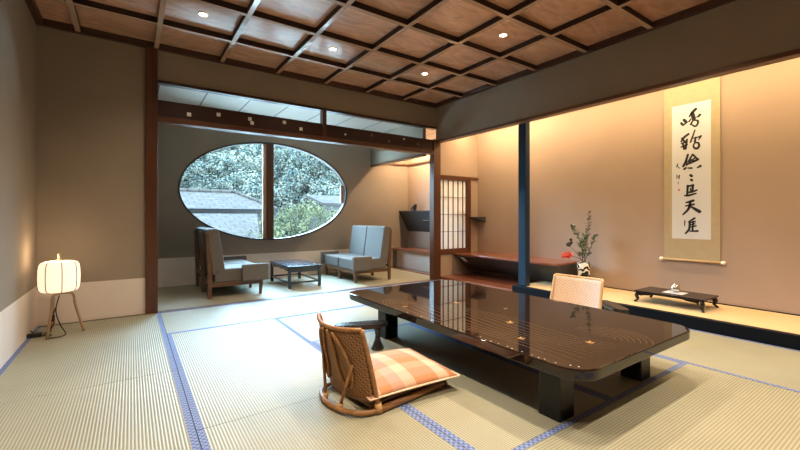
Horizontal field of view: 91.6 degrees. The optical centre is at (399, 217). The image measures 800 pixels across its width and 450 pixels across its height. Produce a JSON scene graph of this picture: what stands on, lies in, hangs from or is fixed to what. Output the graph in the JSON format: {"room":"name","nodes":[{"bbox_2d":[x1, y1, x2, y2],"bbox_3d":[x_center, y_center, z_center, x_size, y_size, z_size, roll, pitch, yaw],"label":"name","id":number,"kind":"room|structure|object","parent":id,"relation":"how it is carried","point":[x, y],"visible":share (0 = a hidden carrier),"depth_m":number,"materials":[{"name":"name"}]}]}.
{"room":"traditional dwelling","nodes":[
{"label":"traditional dwelling","id":0,"kind":"room"},
{"bbox_2d":[0,0,37,326],"bbox_3d":[-2.184,-0.435,1.754,0.100,3.030,8.570,0,0,-35],"label":"wall","id":1,"kind":"structure","parent":0,"point":[18,28],"depth_m":3.14,"materials":[{"name":"paint"}]},
{"bbox_2d":[0,286,36,368],"bbox_3d":[-1.602,0.854,1.002,0.004,0.392,6.670,0,0,-35],"label":"baseboard","id":2,"kind":"structure","parent":1,"relation":"attached to","point":[19,318],"depth_m":3.07,"materials":[{"name":"paint"}]},
{"bbox_2d":[25,0,42,24],"bbox_3d":[-1.569,-1.883,0.995,0.050,0.065,6.620,0,0,-35],"label":"trim","id":3,"kind":"structure","parent":1,"relation":"attached to","point":[31,4],"depth_m":3.51,"materials":[{"name":"brown wood"}]},
{"bbox_2d":[37,25,477,282],"bbox_3d":[-1.052,-0.435,5.472,5.990,3.030,0.060,0,0,-35],"label":"wall","id":4,"kind":"structure","parent":0,"point":[91,90],"depth_m":4.07,"materials":[{"name":"paint"}]},
{"bbox_2d":[37,278,144,325],"bbox_3d":[-3.135,0.855,3.994,0.874,0.391,0.004,0,0,-35],"label":"baseboard","id":5,"kind":"structure","parent":4,"relation":"attached to","point":[125,297],"depth_m":4.00,"materials":[{"name":"paint"}]},
{"bbox_2d":[145,47,157,313],"bbox_3d":[-2.743,-0.415,4.291,0.115,2.930,0.120,0,0,-35],"label":"trim","id":6,"kind":"structure","parent":4,"relation":"attached to","point":[151,54],"depth_m":4.24,"materials":[{"name":"red wood"}]},
{"bbox_2d":[36,18,437,107],"bbox_3d":[-1.431,-1.883,5.144,4.994,0.065,0.050,0,0,-35],"label":"trim","id":7,"kind":"structure","parent":4,"relation":"attached to","point":[47,23],"depth_m":4.57,"materials":[{"name":"brown wood"}]},
{"bbox_2d":[158,279,430,312],"bbox_3d":[-1.073,1.063,5.427,3.925,0.033,0.090,0,0,-35],"label":"trim","id":8,"kind":"structure","parent":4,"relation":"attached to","point":[429,279],"depth_m":5.08,"materials":[{"name":"red wood"}]},
{"bbox_2d":[158,100,432,149],"bbox_3d":[-1.078,-1.210,5.434,3.925,0.184,0.064,0,0,-35],"label":"trim","id":9,"kind":"structure","parent":4,"relation":"attached to","point":[165,108],"depth_m":5.06,"materials":[{"name":"brown wood"}]},
{"bbox_2d":[158,116,433,154],"bbox_3d":[-1.081,-1.088,5.440,3.925,0.060,0.130,0,0,-35],"label":"trim","id":10,"kind":"structure","parent":4,"relation":"attached to","point":[161,119],"depth_m":5.07,"materials":[{"name":"red wood"}]},
{"bbox_2d":[158,80,436,129],"bbox_3d":[-1.052,-1.506,5.466,4.004,0.032,0.090,0,0,-35],"label":"trim","id":11,"kind":"structure","parent":4,"relation":"attached to","point":[160,82],"depth_m":5.08,"materials":[{"name":"brown wood"}]},
{"bbox_2d":[320,109,326,136],"bbox_3d":[-1.072,-1.309,5.437,0.058,0.382,0.095,0,0,-35],"label":"trim","id":12,"kind":"structure","parent":4,"relation":"attached to","point":[323,114],"depth_m":5.40,"materials":[{"name":"red wood"}]},
{"bbox_2d":[430,139,440,279],"bbox_3d":[0.596,-0.130,6.596,0.150,2.360,0.115,0,0,-35],"label":"trim","id":13,"kind":"structure","parent":4,"relation":"attached to","point":[435,159],"depth_m":6.55,"materials":[{"name":"red wood"}]},
{"bbox_2d":[441,177,470,253],"bbox_3d":[0.951,-0.030,6.838,0.760,1.320,0.070,0,0,-35],"label":"window","id":14,"kind":"structure","parent":4,"relation":"in","point":[455,192],"depth_m":6.88,"materials":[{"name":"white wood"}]},
{"bbox_2d":[441,175,478,179],"bbox_3d":[1.049,-0.708,6.872,0.940,0.040,0.025,0,0,-35],"label":"trim","id":15,"kind":"structure","parent":4,"relation":"attached to","point":[447,176],"depth_m":6.87,"materials":[{"name":"red wood"}]},
{"bbox_2d":[158,85,403,132],"bbox_3d":[-2.062,-1.675,5.869,4.780,0.050,1.740,0,0,-35],"label":"ceiling","id":16,"kind":"structure","parent":0,"point":[165,93],"depth_m":5.89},
{"bbox_2d":[158,124,407,265],"bbox_3d":[-2.208,-0.295,6.898,5.710,2.750,0.120,0,0,-35],"label":"wall","id":17,"kind":"structure","parent":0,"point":[376,196],"depth_m":7.05,"materials":[{"name":"paint"}]},
{"bbox_2d":[178,142,346,239],"bbox_3d":[-2.260,-0.455,6.852,2.892,1.702,0.127,0,0,-35],"label":"window","id":18,"kind":"structure","parent":17,"relation":"attached to","point":[267,147],"depth_m":6.81,"materials":[{"name":"black"}]},
{"bbox_2d":[158,249,392,286],"bbox_3d":[-2.335,0.836,6.734,5.306,0.432,0.004,0,0,-35],"label":"baseboard","id":19,"kind":"structure","parent":17,"relation":"attached to","point":[171,271],"depth_m":6.16,"materials":[{"name":"paint"}]},
{"bbox_2d":[35,0,708,102],"bbox_3d":[0.451,-1.910,2.421,4.994,0.110,6.670,0,0,-35],"label":"ceiling","id":20,"kind":"structure","parent":0,"point":[386,46],"depth_m":3.94,"materials":[{"name":"brown wood"}]},
{"bbox_2d":[198,12,208,16],"bbox_3d":[-1.854,-1.909,3.663,0.096,0.009,0.096,0,0,-35],"label":"recessed light","id":21,"kind":"object","parent":20,"relation":"in","point":[203,14],"visible":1,"depth_m":3.66,"materials":[{"name":"beige"}]},
{"bbox_2d":[499,33,507,37],"bbox_3d":[1.083,-1.909,4.080,0.096,0.009,0.096,0,0,-35],"label":"recessed light","id":22,"kind":"object","parent":20,"relation":"in","point":[502,35],"visible":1,"depth_m":4.07,"materials":[{"name":"beige"}]},
{"bbox_2d":[371,125,425,164],"bbox_3d":[-0.078,-1.367,7.252,0.063,0.605,1.720,0,0,-35],"label":"wall","id":23,"kind":"structure","parent":0,"point":[377,155],"depth_m":7.15,"materials":[{"name":"paint"}]},
{"bbox_2d":[371,154,425,166],"bbox_3d":[-0.078,-1.052,7.251,0.085,0.035,1.720,0,0,-35],"label":"trim","id":24,"kind":"structure","parent":23,"relation":"attached to","point":[419,155],"depth_m":7.10,"materials":[{"name":"red wood"}]},
{"bbox_2d":[0,266,799,449],"bbox_3d":[0.324,1.125,3.445,6.150,0.250,8.700,0,0,-35],"label":"floor","id":25,"kind":"structure","parent":0,"point":[247,375],"depth_m":2.35,"materials":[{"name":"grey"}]},
{"bbox_2d":[27,254,84,339],"bbox_3d":[-3.081,0.688,3.473,0.420,0.725,0.319,0,0,-35],"label":"floor lamp","id":26,"kind":"object","parent":25,"relation":"on","point":[59,276],"visible":1,"depth_m":3.40,"materials":[{"name":"beige paper"}]},
{"bbox_2d":[194,227,267,298],"bbox_3d":[-2.499,0.600,5.670,0.775,0.904,1.310,0,0,-35],"label":"settee","id":27,"kind":"object","parent":25,"relation":"on","point":[233,270],"visible":1,"depth_m":5.21,"materials":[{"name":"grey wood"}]},
{"bbox_2d":[195,227,205,269],"bbox_3d":[-2.877,0.448,5.763,0.209,0.601,0.568,0,0,-35],"label":"cushion","id":28,"kind":"object","parent":27,"relation":"on","point":[199,250],"depth_m":5.77,"materials":[{"name":"fabric"}]},
{"bbox_2d":[201,228,224,274],"bbox_3d":[-2.546,0.448,5.283,0.209,0.601,0.568,0,0,-35],"label":"cushion","id":29,"kind":"object","parent":27,"relation":"on","point":[212,260],"depth_m":5.05,"materials":[{"name":"grey fabric"}]},
{"bbox_2d":[205,259,251,273],"bbox_3d":[-2.638,0.764,5.928,0.620,0.175,0.568,0,0,-35],"label":"seat cushion","id":30,"kind":"object","parent":27,"relation":"on","point":[226,261],"depth_m":5.97,"materials":[{"name":"grey fabric"}]},
{"bbox_2d":[212,263,251,282],"bbox_3d":[-2.306,0.764,5.448,0.620,0.175,0.568,0,0,-35],"label":"seat cushion","id":31,"kind":"object","parent":27,"relation":"on","point":[230,273],"depth_m":5.15,"materials":[{"name":"grey fabric"}]},
{"bbox_2d":[270,259,321,288],"bbox_3d":[-1.682,0.887,6.216,0.530,0.330,0.940,0,0,-35],"label":"coffee table","id":32,"kind":"object","parent":25,"relation":"on","point":[293,266],"visible":1,"depth_m":5.97,"materials":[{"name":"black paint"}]},
{"bbox_2d":[321,225,391,282],"bbox_3d":[-0.779,0.600,6.858,0.775,0.904,1.310,0,0,-35],"label":"settee","id":33,"kind":"object","parent":25,"relation":"on","point":[370,246],"visible":1,"depth_m":6.61,"materials":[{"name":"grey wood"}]},
{"bbox_2d":[325,253,362,266],"bbox_3d":[-0.972,0.764,7.080,0.620,0.175,0.568,0,0,-35],"label":"seat cushion","id":34,"kind":"object","parent":33,"relation":"on","point":[331,259],"depth_m":6.94,"materials":[{"name":"grey fabric"}]},
{"bbox_2d":[349,225,367,255],"bbox_3d":[-0.732,0.448,7.245,0.209,0.601,0.568,0,0,-35],"label":"cushion","id":35,"kind":"object","parent":33,"relation":"on","point":[358,235],"depth_m":7.18,"materials":[{"name":"grey fabric"}]},
{"bbox_2d":[339,255,385,269],"bbox_3d":[-0.640,0.764,6.599,0.620,0.175,0.568,0,0,-35],"label":"seat cushion","id":36,"kind":"object","parent":33,"relation":"on","point":[345,262],"depth_m":6.48,"materials":[{"name":"grey fabric"}]},
{"bbox_2d":[364,226,390,261],"bbox_3d":[-0.400,0.448,6.765,0.209,0.601,0.568,0,0,-35],"label":"cushion","id":37,"kind":"object","parent":33,"relation":"on","point":[377,242],"depth_m":6.59,"materials":[{"name":"grey fabric"}]},
{"bbox_2d":[333,320,386,350],"bbox_3d":[-0.309,0.939,3.068,0.430,0.219,0.136,0,0,-16],"label":"armrest","id":38,"kind":"object","parent":25,"relation":"on","point":[377,345],"visible":0.64,"depth_m":3.06,"materials":[{"name":"black wood"}]},
{"bbox_2d":[317,312,446,416],"bbox_3d":[-0.141,0.810,2.360,0.728,0.475,0.506,0,0,-40],"label":"chair","id":39,"kind":"object","parent":25,"relation":"on","point":[346,357],"visible":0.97,"depth_m":2.09,"materials":[{"name":"wicker"}]},
{"bbox_2d":[366,348,460,401],"bbox_3d":[-0.046,0.941,2.442,0.618,0.102,0.578,0,0,-32],"label":"floor cushion","id":40,"kind":"object","parent":39,"relation":"on","point":[396,371],"visible":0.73,"depth_m":2.31,"materials":[{"name":"fabric"}]},
{"bbox_2d":[391,246,429,271],"bbox_3d":[0.481,0.834,7.641,0.440,0.408,1.706,0,0,-35],"label":"wall shelf","id":41,"kind":"object","parent":25,"relation":"on","point":[416,258],"visible":0.51,"depth_m":7.79,"materials":[{"name":"paint"}]},
{"bbox_2d":[349,280,689,422],"bbox_3d":[0.700,0.885,3.161,1.345,0.331,2.435,0,0,-35],"label":"table","id":42,"kind":"object","parent":25,"relation":"on","point":[566,342],"visible":1,"depth_m":2.52,"materials":[{"name":"black paint"}]},
{"bbox_2d":[550,273,603,308],"bbox_3d":[1.535,0.810,3.652,0.728,0.475,0.541,0,0,-38],"label":"chair","id":43,"kind":"object","parent":25,"relation":"on","point":[580,290],"visible":0.5,"depth_m":3.85,"materials":[{"name":"wicker"}]},
{"bbox_2d":[602,300,628,313],"bbox_3d":[2.038,0.939,3.700,0.136,0.219,0.430,0,0,4],"label":"armrest","id":44,"kind":"object","parent":25,"relation":"on","point":[608,305],"visible":0.47,"depth_m":3.63,"materials":[{"name":"black wood"}]},
{"bbox_2d":[512,285,799,350],"bbox_3d":[3.038,0.993,3.281,0.070,0.115,5.145,0,0,-35],"label":"trim","id":45,"kind":"structure","parent":25,"relation":"on","point":[746,332],"depth_m":3.52,"materials":[{"name":"black paint"}]},
{"bbox_2d":[408,138,435,248],"bbox_3d":[0.680,-0.310,7.830,0.100,2.780,1.870,0,0,-35],"label":"wall","id":46,"kind":"structure","parent":0,"point":[418,174],"depth_m":8.13,"materials":[{"name":"paint"}]},
{"bbox_2d":[391,160,429,165],"bbox_3d":[0.310,-1.135,7.520,0.860,0.030,1.720,0,0,-35],"label":"trim","id":47,"kind":"structure","parent":46,"relation":"attached to","point":[428,160],"depth_m":8.23,"materials":[{"name":"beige wood"}]},
{"bbox_2d":[399,210,429,231],"bbox_3d":[0.562,0.077,7.697,0.245,0.430,1.706,0,0,-35],"label":"upper cabinet","id":48,"kind":"object","parent":46,"relation":"attached to","point":[413,220],"visible":0.55,"depth_m":7.99,"materials":[{"name":"grey"}]},
{"bbox_2d":[411,204,416,210],"bbox_3d":[0.291,-0.205,8.022,0.110,0.147,0.212,0,0,-35],"label":"figurine","id":49,"kind":"object","parent":48,"relation":"on","point":[414,207],"visible":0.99,"depth_m":7.97,"materials":[{"name":"black metal"}]},
{"bbox_2d":[426,129,435,139],"bbox_3d":[0.310,-1.590,7.520,0.860,0.040,1.720,0,0,-35],"label":"trim","id":50,"kind":"structure","parent":46,"relation":"attached to","point":[430,134],"depth_m":7.36,"materials":[{"name":"beige paint"}]},
{"bbox_2d":[436,0,799,139],"bbox_3d":[2.534,-1.623,3.860,0.070,0.655,6.670,0,0,-35],"label":"wall","id":51,"kind":"structure","parent":0,"point":[738,31],"depth_m":3.89,"materials":[{"name":"paint"}]},
{"bbox_2d":[518,122,529,286],"bbox_3d":[1.702,-0.406,5.333,0.093,2.688,0.130,0,0,-35],"label":"trim","id":52,"kind":"structure","parent":51,"relation":"attached to","point":[523,129],"depth_m":5.29,"materials":[{"name":"black wood"}]},
{"bbox_2d":[436,0,735,106],"bbox_3d":[2.499,-1.883,3.805,0.050,0.065,6.620,0,0,-35],"label":"trim","id":53,"kind":"structure","parent":51,"relation":"attached to","point":[711,4],"depth_m":4.18,"materials":[{"name":"brown wood"}]},
{"bbox_2d":[437,48,799,142],"bbox_3d":[2.548,-1.282,3.851,0.107,0.040,6.640,0,0,-35],"label":"trim","id":54,"kind":"structure","parent":51,"relation":"attached to","point":[793,54],"depth_m":3.87,"materials":[{"name":"red wood"}]},
{"bbox_2d":[478,57,799,314],"bbox_3d":[3.349,-0.435,4.459,0.100,3.030,6.730,0,0,-35],"label":"wall","id":55,"kind":"structure","parent":0,"point":[607,160],"depth_m":4.77,"materials":[{"name":"paint"}]},
{"bbox_2d":[470,217,485,221],"bbox_3d":[1.395,0.035,7.005,0.220,0.090,0.200,0,0,-35],"label":"wall shelf","id":56,"kind":"object","parent":55,"relation":"attached to","point":[477,219],"visible":1,"depth_m":6.97,"materials":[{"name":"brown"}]},
{"bbox_2d":[453,251,577,280],"bbox_3d":[1.745,0.768,6.147,0.620,0.300,2.010,0,0,-35],"label":"wall shelf","id":57,"kind":"object","parent":55,"relation":"attached to","point":[541,268],"visible":0.86,"depth_m":5.94,"materials":[{"name":"brown wood"}]},
{"bbox_2d":[659,77,725,264],"bbox_3d":[3.300,-0.616,4.413,0.040,2.253,0.624,0,0,-35],"label":"scroll","id":58,"kind":"object","parent":55,"relation":"attached to","point":[691,111],"visible":0.98,"depth_m":4.39,"materials":[{"name":"beige paper"}]},
{"bbox_2d":[604,286,799,315],"bbox_3d":[3.892,0.933,3.576,0.010,0.010,4.660,0,0,-35],"label":"baseboard","id":59,"kind":"structure","parent":55,"relation":"attached to","point":[604,286],"depth_m":4.03,"materials":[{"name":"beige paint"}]},
{"bbox_2d":[527,281,799,333],"bbox_3d":[3.425,1.009,3.522,0.840,0.142,5.100,0,0,-35],"label":"floor","id":60,"kind":"structure","parent":0,"point":[739,315],"depth_m":3.92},
{"bbox_2d":[577,261,589,276],"bbox_3d":[2.457,0.767,5.205,0.158,0.342,0.158,0,0,-35],"label":"flower vase","id":61,"kind":"object","parent":60,"relation":"on","point":[583,269],"visible":0.48,"depth_m":5.14,"materials":[{"name":"ceramic"}]},
{"bbox_2d":[561,251,581,261],"bbox_3d":[2.294,0.669,5.223,0.280,0.438,0.128,0,0,-17],"label":"flower","id":62,"kind":"object","parent":61,"relation":"in","point":[565,255],"visible":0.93,"depth_m":5.20,"materials":[{"name":"red plant"}]},
{"bbox_2d":[566,238,581,260],"bbox_3d":[2.333,0.582,5.193,0.220,0.612,0.066,0,0,9],"label":"bud","id":63,"kind":"object","parent":61,"relation":"in","point":[568,244],"visible":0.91,"depth_m":5.19,"materials":[{"name":"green plant"}]},
{"bbox_2d":[570,224,582,261],"bbox_3d":[2.365,0.488,5.207,0.197,0.801,0.129,0,0,-35],"label":"leafy branch","id":64,"kind":"object","parent":61,"relation":"in","point":[572,226],"visible":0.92,"depth_m":5.20,"materials":[{"name":"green plant"}]},
{"bbox_2d":[576,233,590,256],"bbox_3d":[2.449,0.546,5.207,0.162,0.685,0.166,0,0,-1],"label":"leafy branch","id":65,"kind":"object","parent":61,"relation":"in","point":[586,235],"visible":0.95,"depth_m":5.20,"materials":[{"name":"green plant"}]},
{"bbox_2d":[583,210,590,262],"bbox_3d":[2.506,0.397,5.208,0.125,0.983,0.098,0,0,16],"label":"leafy branch","id":66,"kind":"object","parent":61,"relation":"in","point":[589,216],"visible":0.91,"depth_m":5.20,"materials":[{"name":"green plant"}]},
{"bbox_2d":[585,234,597,261],"bbox_3d":[2.559,0.555,5.208,0.192,0.667,0.094,0,0,-5],"label":"leafy branch","id":67,"kind":"object","parent":61,"relation":"in","point":[594,236],"visible":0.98,"depth_m":5.20,"materials":[{"name":"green plant"}]},
{"bbox_2d":[634,286,718,312],"bbox_3d":[2.962,0.878,4.192,0.415,0.136,0.659,0,0,-35],"label":"display table","id":68,"kind":"object","parent":60,"relation":"on","point":[693,297],"visible":0.97,"depth_m":4.09,"materials":[{"name":"black wood"}]},
{"bbox_2d":[664,283,687,294],"bbox_3d":[2.961,0.756,4.185,0.170,0.108,0.190,0,0,-35],"label":"paper sheet","id":69,"kind":"object","parent":68,"relation":"on","point":[668,291],"depth_m":4.17,"materials":[{"name":"grey"}]},
{"bbox_2d":[670,286,679,291],"bbox_3d":[2.965,0.768,4.188,0.090,0.056,0.090,0,0,-35],"label":"bowl","id":70,"kind":"object","parent":69,"relation":"on","point":[674,288],"depth_m":4.16,"materials":[{"name":"white ceramic"}]},
{"bbox_3d":[-23.806,3.300,60.839,150.000,0.100,112.830,0,0,-35],"label":"ground","id":71,"kind":"structure","parent":0,"visible":0},
{"bbox_2d":[192,213,258,237],"bbox_3d":[-9.235,1.540,13.189,9.800,3.420,5.000,0,0,-35],"label":"annex roof","id":72,"kind":"structure","parent":71,"relation":"on","point":[235,224],"depth_m":15.51,"materials":[{"name":"tile"}]},
{"bbox_2d":[180,188,278,234],"bbox_3d":[-11.396,0.845,18.363,10.127,4.810,4.250,0,0,-35],"label":"house","id":73,"kind":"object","parent":71,"relation":"on","point":[206,201],"visible":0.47,"depth_m":19.52,"materials":[{"name":"tile"}]},
{"bbox_2d":[246,199,337,237],"bbox_3d":[-3.356,1.290,13.936,3.965,3.932,3.815,0,0,-31],"label":"bush","id":74,"kind":"object","parent":71,"relation":"on","point":[310,209],"visible":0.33,"depth_m":13.77,"materials":[{"name":"green plant"}]},
{"bbox_2d":[305,195,341,230],"bbox_3d":[-3.353,0.950,23.148,3.800,4.600,2.500,0,0,-35],"label":"garden shed","id":75,"kind":"object","parent":71,"relation":"on","point":[327,201],"visible":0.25,"depth_m":22.07,"materials":[{"name":"black"}]},
{"label":"outside","id":76,"kind":"structure","parent":0,"visible":0},
{"bbox_3d":[-18.357,-6.125,52.953,130.000,18.791,60.000,0,0,-35],"label":"hillside","id":77,"kind":"object","parent":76,"visible":0},
{"bbox_2d":[182,161,213,187],"bbox_3d":[-17.675,-2.143,30.342,5.517,6.107,5.775,0,0,-21],"label":"tree","id":78,"kind":"object","parent":77,"relation":"on","point":[201,162],"visible":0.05,"depth_m":30.79,"materials":[{"name":"green plant"}]},
{"bbox_2d":[184,153,214,186],"bbox_3d":[-18.531,-3.869,35.158,4.404,5.916,4.908,0,0,-13],"label":"tree","id":79,"kind":"object","parent":77,"relation":"on","point":[204,157],"visible":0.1,"depth_m":35.46,"materials":[{"name":"green plant"}]},
{"bbox_2d":[180,164,230,189],"bbox_3d":[-14.611,-0.848,27.570,5.182,6.196,5.734,0,0,-8],"label":"tree","id":80,"kind":"object","parent":77,"relation":"on","point":[185,178],"visible":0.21,"depth_m":26.98,"materials":[{"name":"green plant"}]},
{"bbox_2d":[181,157,233,187],"bbox_3d":[-16.313,-2.310,32.425,4.799,5.784,4.306,0,0,-40],"label":"tree","id":81,"kind":"object","parent":77,"relation":"on","point":[212,171],"visible":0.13,"depth_m":31.99,"materials":[{"name":"green plant"}]},
{"bbox_2d":[194,146,236,169],"bbox_3d":[-18.978,-5.933,39.955,5.189,6.204,5.741,0,0,22],"label":"tree","id":82,"kind":"object","parent":77,"relation":"on","point":[232,147],"visible":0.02,"depth_m":39.48,"materials":[{"name":"green plant"}]},
{"bbox_2d":[192,177,239,190],"bbox_3d":[-13.894,-0.686,29.602,4.835,5.113,4.619,0,0,-30],"label":"tree","id":83,"kind":"object","parent":77,"relation":"on","point":[222,179],"visible":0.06,"depth_m":28.80,"materials":[{"name":"green plant"}]},
{"bbox_2d":[208,147,254,178],"bbox_3d":[-16.293,-4.173,37.707,5.003,5.499,4.947,0,0,-11],"label":"tree","id":84,"kind":"object","parent":77,"relation":"on","point":[228,148],"visible":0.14,"depth_m":36.85,"materials":[{"name":"green plant"}]},
{"bbox_2d":[212,145,261,175],"bbox_3d":[-17.090,-5.958,41.740,5.460,6.044,5.716,0,0,10],"label":"tree","id":85,"kind":"object","parent":77,"relation":"on","point":[238,145],"visible":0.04,"depth_m":40.51,"materials":[{"name":"green plant"}]},
{"bbox_2d":[220,168,260,218],"bbox_3d":[-12.233,-1.260,31.445,4.797,5.783,4.305,0,0,-24],"label":"tree","id":86,"kind":"object","parent":77,"relation":"on","point":[243,178],"visible":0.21,"depth_m":30.51,"materials":[{"name":"green plant"}]},
{"bbox_2d":[211,148,279,189],"bbox_3d":[-13.495,-2.554,33.438,6.116,6.798,6.185,0,0,-11],"label":"tree","id":87,"kind":"object","parent":77,"relation":"on","point":[226,159],"visible":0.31,"depth_m":32.37,"materials":[{"name":"green plant"}]},
{"bbox_2d":[228,144,281,174],"bbox_3d":[-14.744,-4.683,39.450,5.667,6.124,5.122,0,0,10],"label":"tree","id":88,"kind":"object","parent":77,"relation":"on","point":[254,149],"visible":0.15,"depth_m":38.19,"materials":[{"name":"green plant"}]},
{"bbox_2d":[227,187,294,236],"bbox_3d":[-9.916,0.582,26.270,5.475,5.790,5.231,0,0,4],"label":"tree","id":89,"kind":"object","parent":77,"relation":"on","point":[258,190],"visible":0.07,"depth_m":25.77,"materials":[{"name":"plant"}]},
{"bbox_2d":[237,177,294,237],"bbox_3d":[-9.769,0.171,27.361,4.605,6.187,5.133,0,0,9],"label":"tree","id":90,"kind":"object","parent":77,"relation":"on","point":[276,192],"visible":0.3,"depth_m":26.72,"materials":[{"name":"green plant"}]},
{"bbox_2d":[248,164,297,191],"bbox_3d":[-11.848,-2.406,35.982,5.028,5.433,4.544,0,0,2],"label":"tree","id":91,"kind":"object","parent":77,"relation":"on","point":[275,167],"visible":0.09,"depth_m":35.06,"materials":[{"name":"green plant"}]},
{"bbox_2d":[247,146,305,183],"bbox_3d":[-12.738,-4.988,40.662,6.506,7.201,6.810,0,0,6],"label":"tree","id":92,"kind":"object","parent":77,"relation":"on","point":[286,149],"visible":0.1,"depth_m":39.04,"materials":[{"name":"green plant"}]},
{"bbox_2d":[260,181,301,221],"bbox_3d":[-10.158,-0.511,31.213,4.738,5.208,4.686,0,0,35],"label":"tree","id":93,"kind":"object","parent":77,"relation":"on","point":[293,198],"visible":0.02,"depth_m":31.46,"materials":[{"name":"green plant"}]},
{"bbox_2d":[255,147,324,201],"bbox_3d":[-10.751,-3.395,37.279,6.526,7.224,6.831,0,0,32],"label":"tree","id":94,"kind":"object","parent":77,"relation":"on","point":[306,162],"visible":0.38,"depth_m":35.88,"materials":[{"name":"green plant"}]},
{"bbox_2d":[282,149,319,173],"bbox_3d":[-10.704,-4.867,42.608,5.760,6.943,5.168,0,0,-14],"label":"tree","id":95,"kind":"object","parent":77,"relation":"on","point":[315,159],"visible":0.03,"depth_m":41.97,"materials":[{"name":"green plant"}]},
{"bbox_2d":[274,178,328,236],"bbox_3d":[-7.223,0.230,28.463,5.654,6.284,5.717,0,0,-36],"label":"tree","id":96,"kind":"object","parent":77,"relation":"on","point":[298,183],"visible":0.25,"depth_m":28.34,"materials":[{"name":"green plant"}]},
{"bbox_2d":[277,166,331,219],"bbox_3d":[-8.219,-1.300,33.306,5.374,6.425,5.946,0,0,-18],"label":"tree","id":97,"kind":"object","parent":77,"relation":"on","point":[291,174],"visible":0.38,"depth_m":32.18,"materials":[{"name":"green plant"}]},
{"bbox_2d":[294,163,325,196],"bbox_3d":[-9.033,-2.571,38.429,4.788,5.772,4.296,0,0,11],"label":"tree","id":98,"kind":"object","parent":77,"relation":"on","point":[315,163],"visible":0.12,"depth_m":38.02,"materials":[{"name":"green plant"}]},
{"bbox_2d":[291,187,338,234],"bbox_3d":[-5.590,0.632,29.414,4.801,5.740,5.312,0,0,11],"label":"tree","id":99,"kind":"object","parent":77,"relation":"on","point":[299,222],"visible":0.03,"depth_m":27.92,"materials":[{"name":"green plant"}]},
{"bbox_2d":[302,161,329,183],"bbox_3d":[-7.048,-3.046,40.347,5.991,6.585,5.924,0,0,19],"label":"tree","id":100,"kind":"object","parent":77,"relation":"on","point":[323,165],"visible":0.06,"depth_m":38.53,"materials":[{"name":"green plant"}]},
{"bbox_2d":[300,180,340,202],"bbox_3d":[-4.531,0.214,29.951,6.215,6.573,5.938,0,0,-16],"label":"tree","id":101,"kind":"object","parent":77,"relation":"on","point":[326,183],"visible":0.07,"depth_m":28.42,"materials":[{"name":"green plant"}]},
{"bbox_2d":[313,170,341,185],"bbox_3d":[-5.270,-1.573,36.035,5.570,6.714,4.998,0,0,-10],"label":"tree","id":102,"kind":"object","parent":77,"relation":"on","point":[329,176],"visible":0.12,"depth_m":35.15,"materials":[{"name":"green plant"}]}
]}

